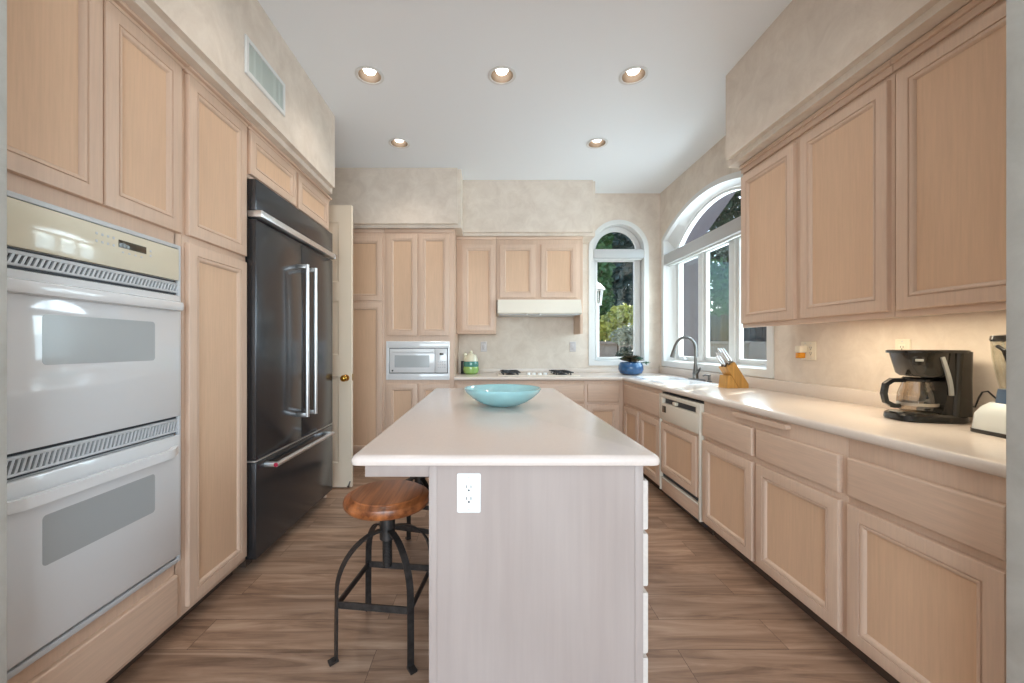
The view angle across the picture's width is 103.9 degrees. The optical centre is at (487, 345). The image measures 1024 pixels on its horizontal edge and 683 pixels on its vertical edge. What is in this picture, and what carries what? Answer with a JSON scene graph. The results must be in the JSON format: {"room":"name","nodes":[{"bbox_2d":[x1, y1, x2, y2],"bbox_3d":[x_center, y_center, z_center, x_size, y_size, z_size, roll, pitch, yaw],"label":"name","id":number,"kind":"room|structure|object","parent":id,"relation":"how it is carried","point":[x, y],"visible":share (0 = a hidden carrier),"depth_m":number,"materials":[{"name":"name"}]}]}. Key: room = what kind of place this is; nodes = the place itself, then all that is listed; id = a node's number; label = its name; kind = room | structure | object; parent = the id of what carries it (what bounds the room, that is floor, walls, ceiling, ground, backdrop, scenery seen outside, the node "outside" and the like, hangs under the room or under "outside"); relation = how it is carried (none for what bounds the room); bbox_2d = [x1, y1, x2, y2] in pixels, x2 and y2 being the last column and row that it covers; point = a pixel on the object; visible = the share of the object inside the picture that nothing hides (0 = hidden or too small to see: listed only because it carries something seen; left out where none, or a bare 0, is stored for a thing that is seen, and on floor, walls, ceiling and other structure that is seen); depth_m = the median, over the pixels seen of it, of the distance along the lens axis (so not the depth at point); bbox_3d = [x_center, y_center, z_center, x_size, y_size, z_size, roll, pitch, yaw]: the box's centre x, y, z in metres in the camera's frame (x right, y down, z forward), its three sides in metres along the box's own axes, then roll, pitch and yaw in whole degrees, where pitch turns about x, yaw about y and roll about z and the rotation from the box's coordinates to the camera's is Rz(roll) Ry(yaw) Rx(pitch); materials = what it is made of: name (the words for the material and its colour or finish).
{"room":"kitchen","nodes":[
{"label":"kitchen","id":0,"kind":"room"},
{"bbox_2d":[112,465,888,682],"bbox_3d":[-0.400,1.290,0.950,5.600,0.120,8.300,0,0,0],"label":"floor","id":1,"kind":"structure","parent":0,"point":[713,617],"depth_m":1.79,"materials":[{"name":"brown wood"}]},
{"bbox_2d":[7,0,188,682],"bbox_3d":[-1.598,0.014,1.333,0.654,2.432,0.737,0,0,0],"label":"tall cabinet","id":2,"kind":"object","parent":1,"relation":"on","point":[94,92],"visible":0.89,"depth_m":1.32,"materials":[{"name":"brown wood"}]},
{"bbox_2d":[7,190,183,680],"bbox_3d":[-1.548,0.239,1.327,0.624,1.315,0.699,0,0,0],"label":"double oven","id":3,"kind":"object","parent":2,"relation":"in","point":[95,306],"visible":1,"depth_m":1.26,"materials":[{"name":"white metal"}]},
{"bbox_2d":[164,64,250,634],"bbox_3d":[-1.598,0.014,1.928,0.654,2.432,0.448,0,0,0],"label":"pantry cabinet","id":4,"kind":"object","parent":1,"relation":"on","point":[214,132],"visible":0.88,"depth_m":1.89,"materials":[{"name":"brown wood"}]},
{"bbox_2d":[237,179,336,567],"bbox_3d":[-1.537,0.163,2.695,0.726,2.134,1.074,0,0,0],"label":"refrigerator","id":5,"kind":"object","parent":1,"relation":"on","point":[289,258],"visible":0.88,"depth_m":2.48,"materials":[{"name":"black metal"}]},
{"bbox_2d":[247,123,331,497],"bbox_3d":[-1.598,0.014,2.708,0.654,2.432,1.108,0,0,0],"label":"tall cabinet","id":6,"kind":"object","parent":1,"relation":"on","point":[266,163],"visible":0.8,"depth_m":2.53,"materials":[{"name":"brown wood"}]},
{"bbox_2d":[353,229,384,455],"bbox_3d":[-1.483,0.015,4.405,0.834,2.430,0.620,0,0,0],"label":"tall cabinet","id":7,"kind":"object","parent":1,"relation":"on","point":[368,244],"visible":0.38,"depth_m":4.11,"materials":[{"name":"brown wood"}]},
{"bbox_2d":[327,480,428,674],"bbox_3d":[-0.425,0.921,1.690,0.360,0.617,0.360,0,0,7],"label":"bar stool","id":8,"kind":"object","parent":1,"relation":"on","point":[384,501],"visible":0.98,"depth_m":1.59,"materials":[{"name":"brown wood"}]},
{"bbox_2d":[395,477,428,539],"bbox_3d":[-0.400,0.921,2.350,0.360,0.617,0.360,0,0,16],"label":"bar stool","id":9,"kind":"object","parent":1,"relation":"on","point":[420,480],"visible":0.09,"depth_m":2.30,"materials":[{"name":"grey metal"}]},
{"bbox_2d":[384,229,458,429],"bbox_3d":[-0.706,0.015,4.405,0.717,2.430,0.620,0,0,0],"label":"tall cabinet","id":10,"kind":"object","parent":1,"relation":"on","point":[420,264],"visible":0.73,"depth_m":4.11,"materials":[{"name":"brown wood"}]},
{"bbox_2d":[386,341,449,379],"bbox_3d":[-0.720,0.150,4.293,0.651,0.396,0.415,0,0,0],"label":"microwave","id":11,"kind":"object","parent":10,"relation":"in","point":[405,360],"visible":1,"depth_m":4.09,"materials":[{"name":"white plastic"}]},
{"bbox_2d":[365,466,647,682],"bbox_3d":[0.062,0.788,2.062,0.848,0.883,1.776,0,0,0],"label":"kitchen island","id":12,"kind":"object","parent":1,"relation":"on","point":[545,583],"visible":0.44,"depth_m":1.18,"materials":[{"name":"white wood"}]},
{"bbox_2d":[457,473,480,512],"bbox_3d":[-0.056,0.432,1.173,0.070,0.116,0.007,0,0,0],"label":"wall outlet","id":13,"kind":"object","parent":12,"relation":"attached to","point":[468,484],"visible":1,"depth_m":1.17,"materials":[{"name":"white plastic"}]},
{"bbox_2d":[463,482,474,504],"bbox_3d":[-0.056,0.432,1.171,0.033,0.066,0.004,0,0,0],"label":"socket","id":14,"kind":"object","parent":13,"relation":"attached to","point":[468,487],"depth_m":1.17,"materials":[{"name":"grey plastic"}]},
{"bbox_2d":[351,388,659,465],"bbox_3d":[0.051,0.331,2.079,0.898,0.030,1.863,0,0,0],"label":"island countertop","id":15,"kind":"structure","parent":12,"relation":"on","point":[447,427],"depth_m":1.40,"materials":[{"name":"white stone"}]},
{"bbox_2d":[464,384,540,406],"bbox_3d":[0.077,0.269,2.130,0.408,0.094,0.408,0,0,0],"label":"glass bowl","id":16,"kind":"object","parent":15,"relation":"on","point":[493,395],"visible":1,"depth_m":2.02,"materials":[{"name":"teal"}]},
{"bbox_2d":[454,381,584,407],"bbox_3d":[0.325,0.792,4.405,1.340,0.875,0.620,0,0,0],"label":"base cabinet","id":17,"kind":"object","parent":1,"relation":"on","point":[574,390],"visible":0.16,"depth_m":4.09,"materials":[{"name":"brown wood"}]},
{"bbox_2d":[454,366,1005,477],"bbox_3d":[0.842,0.295,2.841,2.373,0.117,3.753,0,0,0],"label":"countertop","id":18,"kind":"structure","parent":17,"relation":"on","point":[856,414],"depth_m":2.01,"materials":[{"name":"white stone"}]},
{"bbox_2d":[461,361,464,373],"bbox_3d":[-0.273,0.243,4.580,0.075,0.145,0.040,0,0,0],"label":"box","id":19,"kind":"object","parent":18,"relation":"on","point":[462,371],"visible":0.49,"depth_m":4.56,"materials":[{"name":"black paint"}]},
{"bbox_2d":[463,351,478,373],"bbox_3d":[-0.190,0.182,4.480,0.180,0.265,0.180,0,0,0],"label":"ceramic jar","id":20,"kind":"object","parent":18,"relation":"on","point":[470,364],"visible":1,"depth_m":4.42,"materials":[{"name":"green ceramic"}]},
{"bbox_2d":[497,370,579,375],"bbox_3d":[0.535,0.293,4.395,0.870,0.046,0.450,0,0,0],"label":"cooktop","id":21,"kind":"object","parent":18,"relation":"in","point":[503,372],"visible":1,"depth_m":4.26,"materials":[{"name":"metal"}]},
{"bbox_2d":[618,362,643,374],"bbox_3d":[1.570,0.247,4.400,0.268,0.138,0.268,0,0,0],"label":"pot","id":22,"kind":"object","parent":18,"relation":"on","point":[625,368],"depth_m":4.30,"materials":[{"name":"blue ceramic"}]},
{"bbox_2d":[618,355,650,374],"bbox_3d":[1.577,0.208,4.386,0.268,0.215,0.298,0,0,-27],"label":"potted succulent","id":23,"kind":"object","parent":18,"relation":"on","point":[632,366],"visible":0.98,"depth_m":4.31,"materials":[{"name":"blue ceramic"}]},
{"bbox_2d":[632,376,718,384],"bbox_3d":[1.675,0.400,3.665,0.440,0.184,0.830,0,0,0],"label":"sink","id":24,"kind":"object","parent":18,"relation":"in","point":[668,380],"visible":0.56,"depth_m":3.64,"materials":[{"name":"white ceramic"}]},
{"bbox_2d":[670,336,705,380],"bbox_3d":[1.825,0.112,3.700,0.266,0.408,0.250,0,0,0],"label":"faucet","id":25,"kind":"object","parent":18,"relation":"on","point":[696,370],"visible":0.97,"depth_m":3.71,"materials":[{"name":"silver metal"}]},
{"bbox_2d":[702,374,711,381],"bbox_3d":[1.917,0.282,3.500,0.078,0.068,0.042,0,0,0],"label":"soap dispenser","id":26,"kind":"object","parent":18,"relation":"on","point":[709,378],"visible":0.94,"depth_m":3.49,"materials":[{"name":"silver metal"}]},
{"bbox_2d":[718,362,748,387],"bbox_3d":[1.864,0.217,3.040,0.176,0.196,0.096,0,0,-6],"label":"knife block","id":27,"kind":"object","parent":18,"relation":"on","point":[732,377],"visible":0.94,"depth_m":2.99,"materials":[{"name":"brown wood"}]},
{"bbox_2d":[718,352,727,364],"bbox_3d":[1.781,0.094,3.031,0.076,0.100,0.014,0,0,-5],"label":"kitchen knife","id":28,"kind":"object","parent":27,"relation":"in","point":[719,353],"visible":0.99,"depth_m":3.03,"materials":[{"name":"silver metal"}]},
{"bbox_2d":[721,352,730,364],"bbox_3d":[1.784,0.094,3.001,0.076,0.100,0.014,0,0,-5],"label":"kitchen knife","id":29,"kind":"object","parent":27,"relation":"in","point":[722,353],"visible":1,"depth_m":3.00,"materials":[{"name":"silver metal"}]},
{"bbox_2d":[722,348,732,362],"bbox_3d":[1.800,0.072,3.003,0.086,0.115,0.014,0,0,-5],"label":"kitchen knife","id":30,"kind":"object","parent":27,"relation":"in","point":[723,349],"visible":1,"depth_m":3.00,"materials":[{"name":"silver metal"}]},
{"bbox_2d":[880,350,995,423],"bbox_3d":[1.860,0.166,1.679,0.322,0.298,0.212,0,0,14],"label":"coffee maker","id":31,"kind":"object","parent":18,"relation":"on","point":[945,377],"visible":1,"depth_m":1.64,"materials":[{"name":"black plastic"}]},
{"bbox_2d":[970,335,1005,437],"bbox_3d":[1.855,0.137,1.405,0.170,0.355,0.156,0,0,8],"label":"blender","id":32,"kind":"object","parent":18,"relation":"on","point":[990,418],"visible":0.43,"depth_m":1.41,"materials":[{"name":"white plastic"}]},
{"bbox_2d":[995,345,1005,360],"bbox_3d":[1.849,0.067,1.405,0.127,0.172,0.116,0,0,0],"label":"jar","id":33,"kind":"object","parent":32,"relation":"on","point":[999,347],"depth_m":1.39,"materials":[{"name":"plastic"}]},
{"bbox_2d":[585,381,622,432],"bbox_3d":[1.196,0.792,4.405,0.397,0.875,0.620,0,0,0],"label":"base cabinet","id":34,"kind":"object","parent":1,"relation":"on","point":[603,399],"visible":0.3,"depth_m":4.09,"materials":[{"name":"brown wood"}]},
{"bbox_2d":[623,381,670,498],"bbox_3d":[1.700,0.792,3.659,0.650,0.875,0.908,0,0,0],"label":"base cabinet","id":35,"kind":"object","parent":1,"relation":"on","point":[641,403],"visible":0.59,"depth_m":3.55,"materials":[{"name":"brown wood"}]},
{"bbox_2d":[659,392,714,534],"bbox_3d":[1.688,0.799,2.894,0.644,0.862,0.612,0,0,0],"label":"dishwasher","id":36,"kind":"object","parent":1,"relation":"on","point":[681,437],"visible":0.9,"depth_m":2.84,"materials":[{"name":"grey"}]},
{"bbox_2d":[702,401,866,663],"bbox_3d":[1.698,0.792,2.065,0.653,0.875,1.034,0,0,0],"label":"base cabinet","id":37,"kind":"object","parent":1,"relation":"on","point":[777,498],"visible":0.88,"depth_m":1.86,"materials":[{"name":"brown wood"}]},
{"bbox_2d":[732,411,790,429],"bbox_3d":[1.381,0.376,2.040,0.026,0.024,0.400,0,0,0],"label":"cutting board","id":38,"kind":"object","parent":37,"relation":"in","point":[783,426],"visible":1,"depth_m":1.99,"materials":[{"name":"brown wood"}]},
{"bbox_2d":[847,438,1005,682],"bbox_3d":[1.698,0.792,1.256,0.653,0.875,0.581,0,0,0],"label":"base cabinet","id":39,"kind":"object","parent":1,"relation":"on","point":[926,538],"visible":0.78,"depth_m":1.27,"materials":[{"name":"brown wood"}]},
{"bbox_2d":[0,0,1023,682],"bbox_3d":[0.000,-0.395,0.890,6.400,3.250,0.140,0,0,0],"label":"wall","id":40,"kind":"structure","parent":0,"point":[1014,9],"depth_m":0.94,"materials":[{"name":"grey paint"}]},
{"bbox_2d":[122,0,334,193],"bbox_3d":[-1.565,-1.502,2.065,0.730,0.597,2.210,0,0,0],"label":"soffit","id":41,"kind":"structure","parent":40,"relation":"attached to","point":[208,34],"depth_m":2.04,"materials":[{"name":"paint"}]},
{"bbox_2d":[244,34,284,116],"bbox_3d":[-1.195,-1.443,2.161,0.010,0.190,0.382,0,0,0],"label":"air vent","id":42,"kind":"object","parent":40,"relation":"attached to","point":[257,68],"visible":1,"depth_m":2.12,"materials":[{"name":"white metal"}]},
{"bbox_2d":[258,0,791,192],"bbox_3d":[0.050,-1.800,2.940,4.360,0.001,3.960,0,0,0],"label":"ceiling","id":43,"kind":"structure","parent":0,"point":[435,58],"depth_m":2.71,"materials":[{"name":"white paint"}]},
{"bbox_2d":[355,66,383,84],"bbox_3d":[-0.787,-1.839,2.660,0.188,0.092,0.188,0,0,0],"label":"ceiling light","id":44,"kind":"object","parent":43,"relation":"attached to","point":[369,75],"visible":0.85,"depth_m":2.69,"materials":[{"name":"white paint"}]},
{"bbox_2d":[388,138,409,148],"bbox_3d":[-0.787,-1.839,3.550,0.188,0.092,0.188,0,0,0],"label":"ceiling light","id":45,"kind":"object","parent":43,"relation":"attached to","point":[399,143],"visible":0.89,"depth_m":3.59,"materials":[{"name":"white metal"}]},
{"bbox_2d":[488,66,515,84],"bbox_3d":[0.093,-1.839,2.660,0.188,0.092,0.188,0,0,0],"label":"ceiling light","id":46,"kind":"object","parent":43,"relation":"attached to","point":[499,75],"visible":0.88,"depth_m":2.69,"materials":[{"name":"white metal"}]},
{"bbox_2d":[586,138,607,148],"bbox_3d":[0.967,-1.839,3.550,0.188,0.092,0.188,0,0,0],"label":"ceiling light","id":47,"kind":"object","parent":43,"relation":"attached to","point":[595,143],"visible":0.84,"depth_m":3.58,"materials":[{"name":"white metal"}]},
{"bbox_2d":[619,66,648,84],"bbox_3d":[0.967,-1.839,2.660,0.188,0.092,0.188,0,0,0],"label":"ceiling light","id":48,"kind":"object","parent":43,"relation":"attached to","point":[632,75],"visible":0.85,"depth_m":2.69,"materials":[{"name":"white metal"}]},
{"bbox_2d":[459,193,659,404],"bbox_3d":[0.050,-0.395,4.820,4.360,3.250,0.200,0,0,0],"label":"wall","id":49,"kind":"structure","parent":0,"point":[518,342],"depth_m":4.72,"materials":[{"name":"paint"}]},
{"bbox_2d":[328,168,462,236],"bbox_3d":[-1.101,-1.502,4.380,1.657,0.597,0.680,0,0,0],"label":"soffit","id":50,"kind":"structure","parent":49,"relation":"attached to","point":[380,198],"depth_m":4.04,"materials":[{"name":"paint"}]},
{"bbox_2d":[456,236,495,334],"bbox_3d":[-0.127,-0.667,4.540,0.437,1.065,0.351,0,0,0],"label":"upper cabinet","id":51,"kind":"object","parent":49,"relation":"attached to","point":[476,255],"visible":0.99,"depth_m":4.38,"materials":[{"name":"brown wood"}]},
{"bbox_2d":[481,342,486,351],"bbox_3d":[-0.050,0.008,4.715,0.072,0.118,0.008,0,0,0],"label":"light switch","id":52,"kind":"object","parent":49,"relation":"attached to","point":[483,344],"visible":1,"depth_m":4.71,"materials":[{"name":"grey plastic"}]},
{"bbox_2d":[463,180,594,243],"bbox_3d":[0.449,-1.502,4.529,1.444,0.597,0.383,0,0,0],"label":"soffit","id":53,"kind":"structure","parent":49,"relation":"attached to","point":[496,208],"depth_m":4.34,"materials":[{"name":"paint"}]},
{"bbox_2d":[497,300,581,316],"bbox_3d":[0.555,-0.413,4.494,0.902,0.179,0.447,0,0,0],"label":"range hood","id":54,"kind":"object","parent":49,"relation":"attached to","point":[505,308],"visible":1,"depth_m":4.30,"materials":[{"name":"beige metal"}]},
{"bbox_2d":[496,236,582,334],"bbox_3d":[0.567,-0.667,4.540,0.946,1.065,0.351,0,0,0],"label":"upper cabinet","id":55,"kind":"object","parent":49,"relation":"attached to","point":[527,267],"visible":0.95,"depth_m":4.38,"materials":[{"name":"brown wood"}]},
{"bbox_2d":[570,342,575,351],"bbox_3d":[1.000,0.008,4.715,0.072,0.118,0.008,0,0,0],"label":"light switch","id":56,"kind":"object","parent":49,"relation":"attached to","point":[572,344],"visible":1,"depth_m":4.71,"materials":[{"name":"grey plastic"}]},
{"bbox_2d":[589,220,648,365],"bbox_3d":[1.540,-0.628,4.778,0.707,1.717,0.144,0,0,0],"label":"window","id":57,"kind":"structure","parent":49,"relation":"in","point":[636,235],"depth_m":4.76,"materials":[{"name":"white paint"}]},
{"bbox_2d":[593,249,643,259],"bbox_3d":[1.540,-1.081,4.747,0.594,0.118,0.095,0,0,0],"label":"window shade","id":58,"kind":"object","parent":57,"relation":"attached to","point":[598,254],"visible":0.89,"depth_m":4.70,"materials":[{"name":"grey fabric"}]},
{"bbox_2d":[660,135,1005,403],"bbox_3d":[2.140,-0.395,2.770,0.220,3.250,3.900,0,0,0],"label":"wall","id":59,"kind":"structure","parent":0,"point":[850,354],"depth_m":2.18,"materials":[{"name":"paint"}]},
{"bbox_2d":[661,171,773,377],"bbox_3d":[2.103,-0.626,3.745,0.174,1.713,1.820,0,0,0],"label":"window","id":60,"kind":"structure","parent":59,"relation":"in","point":[678,231],"depth_m":3.94,"materials":[{"name":"white paint"}]},
{"bbox_2d":[664,216,740,265],"bbox_3d":[2.058,-0.972,3.745,0.095,0.132,1.660,0,0,0],"label":"window shade","id":61,"kind":"object","parent":60,"relation":"attached to","point":[731,230],"visible":0.55,"depth_m":3.70,"materials":[{"name":"grey"}]},
{"bbox_2d":[801,341,816,359],"bbox_3d":[2.026,0.030,2.530,0.007,0.118,0.118,0,0,0],"label":"wall outlet","id":62,"kind":"object","parent":59,"relation":"attached to","point":[811,354],"visible":0.92,"depth_m":2.51,"materials":[{"name":"beige plastic"}]},
{"bbox_2d":[795,346,806,357],"bbox_3d":[1.999,0.038,2.555,0.047,0.080,0.050,0,0,0],"label":"air freshener","id":63,"kind":"object","parent":62,"relation":"attached to","point":[800,351],"visible":1,"depth_m":2.54,"materials":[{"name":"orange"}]},
{"bbox_2d":[809,346,812,355],"bbox_3d":[2.024,0.030,2.507,0.004,0.066,0.033,0,0,0],"label":"socket","id":64,"kind":"object","parent":62,"relation":"attached to","point":[810,347],"depth_m":2.50,"materials":[{"name":"grey plastic"}]},
{"bbox_2d":[739,60,895,327],"bbox_3d":[1.852,-0.660,2.172,0.348,1.080,1.000,0,0,0],"label":"upper cabinet","id":65,"kind":"object","parent":59,"relation":"attached to","point":[818,203],"visible":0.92,"depth_m":1.99,"materials":[{"name":"brown wood"}]},
{"bbox_2d":[726,0,971,167],"bbox_3d":[1.808,-1.502,1.830,0.445,0.597,1.740,0,0,0],"label":"soffit","id":66,"kind":"structure","parent":59,"relation":"attached to","point":[814,51],"depth_m":1.98,"materials":[{"name":"paint"}]},
{"bbox_2d":[895,339,910,349],"bbox_3d":[2.026,0.025,1.955,0.007,0.118,0.072,0,0,0],"label":"wall outlet","id":67,"kind":"object","parent":59,"relation":"attached to","point":[900,344],"visible":0.56,"depth_m":1.95,"materials":[{"name":"beige plastic"}]},
{"bbox_2d":[898,344,905,349],"bbox_3d":[2.024,0.025,1.955,0.004,0.066,0.033,0,0,0],"label":"socket","id":68,"kind":"object","parent":67,"relation":"attached to","point":[900,346],"depth_m":1.95,"materials":[{"name":"grey plastic"}]},
{"bbox_2d":[890,0,1005,316],"bbox_3d":[1.852,-0.660,1.317,0.348,1.080,0.705,0,0,0],"label":"upper cabinet","id":69,"kind":"object","parent":59,"relation":"attached to","point":[951,80],"visible":0.98,"depth_m":1.46,"materials":[{"name":"brown wood"}]},
{"bbox_3d":[-2.030,-0.395,2.770,0.200,3.250,3.900,0,0,0],"label":"wall","id":70,"kind":"structure","parent":0,"visible":0},
{"bbox_2d":[328,205,352,487],"bbox_3d":[-1.548,0.002,3.430,0.744,2.433,0.120,0,0,0],"label":"door","id":71,"kind":"structure","parent":70,"relation":"in","point":[340,216],"depth_m":3.45,"materials":[{"name":"beige paint"}]},
{"label":"outside","id":72,"kind":"structure","parent":0,"visible":0},
{"bbox_3d":[5.000,1.505,7.000,34.000,0.250,38.000,0,0,0],"label":"ground","id":73,"kind":"structure","parent":72,"visible":0},
{"bbox_2d":[597,281,604,356],"bbox_3d":[1.690,0.180,6.200,0.260,2.400,0.225,0,0,0],"label":"lantern","id":74,"kind":"object","parent":73,"relation":"on","point":[600,287],"visible":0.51,"depth_m":6.17,"materials":[{"name":"white metal"}]},
{"bbox_2d":[596,233,616,340],"bbox_3d":[2.627,-1.631,9.242,0.667,6.021,0.694,0,0,37],"label":"cypress tree","id":75,"kind":"object","parent":73,"relation":"on","point":[604,269],"visible":0.23,"depth_m":9.08,"materials":[{"name":"green plant"}]},
{"bbox_2d":[599,303,632,355],"bbox_3d":[2.487,0.270,7.708,0.835,2.220,0.686,0,0,0],"label":"shrub","id":76,"kind":"object","parent":73,"relation":"on","point":[619,316],"visible":0.73,"depth_m":7.59,"materials":[{"name":"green plant"}]},
{"bbox_2d":[609,322,632,345],"bbox_3d":[2.479,0.476,7.099,0.651,1.808,0.444,0,0,0],"label":"flowering shrub","id":77,"kind":"object","parent":73,"relation":"on","point":[626,333],"visible":0.59,"depth_m":7.05,"materials":[{"name":"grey plant"}]},
{"bbox_2d":[609,232,633,340],"bbox_3d":[3.941,-1.269,12.681,4.674,5.306,2.238,0,0,0],"label":"leafy tree","id":78,"kind":"object","parent":73,"relation":"on","point":[622,286],"visible":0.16,"depth_m":12.15,"materials":[{"name":"green plant"}]},
{"bbox_2d":[615,346,632,356],"bbox_3d":[2.384,0.690,6.788,0.423,1.380,0.350,0,0,0],"label":"shrub","id":79,"kind":"object","parent":73,"relation":"on","point":[624,350],"visible":0.44,"depth_m":6.73,"materials":[{"name":"green plant"}]},
{"bbox_2d":[599,341,766,359],"bbox_3d":[2.900,0.640,5.675,5.800,1.480,6.350,0,0,0],"label":"wall","id":80,"kind":"structure","parent":73,"relation":"on","point":[752,350],"depth_m":8.60,"materials":[{"name":"paint"}]},
{"bbox_2d":[459,366,983,421],"bbox_3d":[0.843,0.277,2.841,2.371,0.080,3.753,0,0,0],"label":"backsplash","id":81,"kind":"structure","parent":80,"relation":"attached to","point":[856,396],"depth_m":2.64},
{"bbox_2d":[634,191,735,356],"bbox_3d":[3.310,-0.845,6.225,1.980,4.450,0.250,0,0,0],"label":"wall","id":82,"kind":"structure","parent":73,"relation":"on","point":[690,268],"depth_m":6.10,"materials":[{"name":"beige paint"}]},
{"bbox_2d":[710,257,728,316],"bbox_3d":[6.195,-0.461,10.384,1.398,3.689,0.853,0,0,0],"label":"leafy tree","id":83,"kind":"object","parent":73,"relation":"on","point":[719,295],"visible":0.55,"depth_m":10.20,"materials":[{"name":"green plant"}]},
{"bbox_2d":[707,190,740,340],"bbox_3d":[6.799,-2.297,11.421,4.998,7.367,2.514,0,0,-14],"label":"pine tree","id":84,"kind":"object","parent":73,"relation":"on","point":[732,210],"visible":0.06,"depth_m":10.94,"materials":[{"name":"green plant"}]},
{"bbox_2d":[710,313,766,341],"bbox_3d":[7.220,0.130,9.200,0.080,2.500,9.400,0,0,0],"label":"fence","id":85,"kind":"object","parent":73,"relation":"on","point":[755,334],"visible":0.02,"depth_m":11.11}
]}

